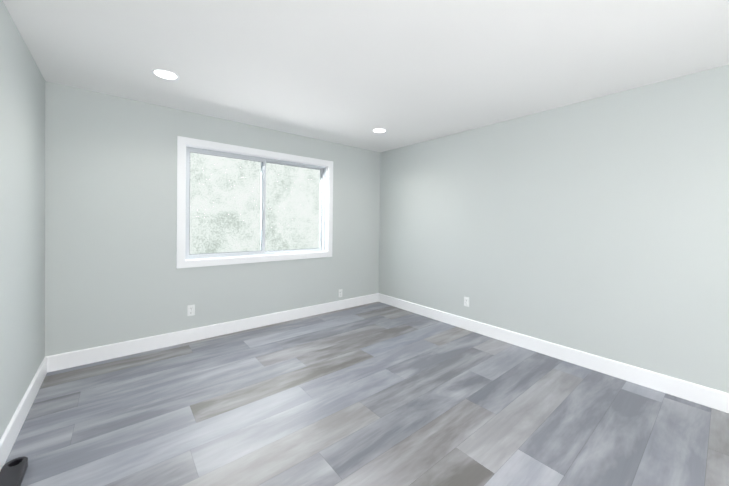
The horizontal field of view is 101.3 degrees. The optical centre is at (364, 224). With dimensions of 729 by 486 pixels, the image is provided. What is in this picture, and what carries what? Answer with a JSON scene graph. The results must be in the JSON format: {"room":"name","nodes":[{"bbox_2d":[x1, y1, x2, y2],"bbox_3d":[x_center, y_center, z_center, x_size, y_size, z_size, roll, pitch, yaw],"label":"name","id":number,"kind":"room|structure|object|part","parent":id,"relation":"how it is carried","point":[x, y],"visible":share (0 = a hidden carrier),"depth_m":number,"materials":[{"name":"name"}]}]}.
{"room":"empty bedroom","nodes":[
{"label":"empty bedroom","id":0,"kind":"room"},
{"bbox_2d":[0,0,44,438],"bbox_3d":[-1.095,0.064,0.433,0.190,2.440,5.580,0,1,-39],"label":"wall","id":1,"kind":"structure","parent":0,"point":[22,217],"depth_m":1.86,"materials":[{"name":"paint"}]},
{"bbox_2d":[0,357,46,470],"bbox_3d":[-1.031,1.217,0.510,0.015,0.135,5.170,0,1,-39],"label":"baseboard","id":2,"kind":"structure","parent":1,"relation":"attached to","point":[10,434],"depth_m":1.84,"materials":[{"name":"paint"}]},
{"bbox_2d":[45,81,379,355],"bbox_3d":[-1.275,0.028,3.775,3.779,2.440,0.190,0,1,-39],"label":"wall","id":3,"kind":"structure","parent":0,"point":[113,274],"depth_m":2.94,"materials":[{"name":"paint"}]},
{"bbox_2d":[187,305,194,315],"bbox_3d":[-1.851,0.915,3.190,0.070,0.115,0.009,0,1,-39],"label":"electrical outlet","id":4,"kind":"object","parent":3,"relation":"attached to","point":[190,310],"visible":1,"depth_m":3.19,"materials":[{"name":"plastic"}]},
{"bbox_2d":[45,293,378,372],"bbox_3d":[-1.224,1.182,3.707,3.779,0.135,0.015,0,1,-39],"label":"baseboard","id":5,"kind":"structure","parent":3,"relation":"attached to","point":[61,361],"depth_m":3.16,"materials":[{"name":"paint"}]},
{"bbox_2d":[176,136,332,267],"bbox_3d":[-1.252,-0.229,3.760,1.913,1.368,0.183,0,1,-39],"label":"window","id":6,"kind":"structure","parent":3,"relation":"in","point":[182,148],"depth_m":3.54,"materials":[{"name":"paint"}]},
{"bbox_3d":[-1.585,-0.231,3.493,0.863,1.172,0.038,0,1,-39],"label":"sliding window sash","id":7,"kind":"part","parent":6,"relation":"part of","materials":[{"name":"clear glass"}]},
{"bbox_2d":[185,145,327,260],"bbox_3d":[-1.228,-0.229,3.730,1.769,1.224,0.071,0,1,-39],"label":"liner","id":8,"kind":"object","parent":6,"relation":"attached to","point":[326,218],"visible":0.75,"depth_m":3.78,"materials":[{"name":"paint"}]},
{"bbox_2d":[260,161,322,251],"bbox_3d":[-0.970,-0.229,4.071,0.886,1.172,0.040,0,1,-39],"label":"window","id":9,"kind":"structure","parent":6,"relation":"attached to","point":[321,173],"depth_m":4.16,"materials":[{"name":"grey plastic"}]},
{"bbox_3d":[-0.970,-0.229,4.071,0.886,1.172,0.040,0,1,-39],"label":"fixed window pane","id":10,"kind":"part","parent":9,"relation":"part of","materials":[{"name":"clear glass"}]},
{"bbox_2d":[338,289,341,296],"bbox_3d":[-0.355,1.014,4.423,0.070,0.115,0.009,0,1,-39],"label":"electrical outlet","id":11,"kind":"object","parent":3,"relation":"attached to","point":[340,293],"visible":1,"depth_m":4.42,"materials":[{"name":"plastic"}]},
{"bbox_2d":[3,0,728,151],"bbox_3d":[0.454,-1.199,1.681,4.159,0.100,5.580,0,1,-39],"label":"ceiling","id":12,"kind":"structure","parent":0,"point":[355,73],"depth_m":2.04,"materials":[{"name":"paint"}]},
{"bbox_2d":[151,69,178,80],"bbox_3d":[-1.564,-1.178,2.351,0.184,0.006,0.184,0,1,-39],"label":"recessed light","id":13,"kind":"object","parent":12,"relation":"in","point":[166,74],"visible":1,"depth_m":2.34,"materials":[{"name":"paint"}]},
{"bbox_2d":[372,128,386,132],"bbox_3d":[0.187,-1.169,3.722,0.184,0.006,0.184,0,1,-39],"label":"recessed light","id":14,"kind":"object","parent":12,"relation":"in","point":[379,130],"visible":1,"depth_m":3.71,"materials":[{"name":"paint"}]},
{"bbox_2d":[4,302,728,485],"bbox_3d":[0.421,1.341,1.707,4.159,0.100,5.580,0,1,-39],"label":"floor","id":15,"kind":"structure","parent":0,"point":[377,394],"depth_m":1.99,"materials":[{"name":"laminate"}]},
{"bbox_2d":[0,456,27,485],"bbox_3d":[-1.607,1.246,1.308,0.088,0.046,0.665,0,1,-39],"label":"tripod foot","id":16,"kind":"object","parent":15,"relation":"on","point":[12,472],"visible":1,"depth_m":1.48,"materials":[{"name":"grey plastic"}]},
{"bbox_2d":[379,65,728,392],"bbox_3d":[1.970,0.078,2.955,0.190,2.440,5.580,0,1,-39],"label":"wall","id":17,"kind":"structure","parent":0,"point":[598,226],"depth_m":2.72,"materials":[{"name":"paint"}]},
{"bbox_2d":[464,297,468,306],"bbox_3d":[1.251,0.944,3.667,0.009,0.115,0.070,0,1,-39],"label":"electrical outlet","id":18,"kind":"object","parent":17,"relation":"attached to","point":[466,301],"visible":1,"depth_m":3.66,"materials":[{"name":"plastic"}]},
{"bbox_2d":[378,293,728,412],"bbox_3d":[1.876,1.230,2.901,0.015,0.135,5.170,0,1,-39],"label":"baseboard","id":19,"kind":"structure","parent":17,"relation":"attached to","point":[701,395],"depth_m":2.71,"materials":[{"name":"paint"}]},
{"label":"outside","id":20,"kind":"structure","parent":0,"visible":0},
{"bbox_2d":[190,152,319,253],"bbox_3d":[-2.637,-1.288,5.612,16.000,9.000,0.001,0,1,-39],"label":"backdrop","id":21,"kind":"structure","parent":20,"point":[296,194],"depth_m":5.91,"materials":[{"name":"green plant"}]}
]}

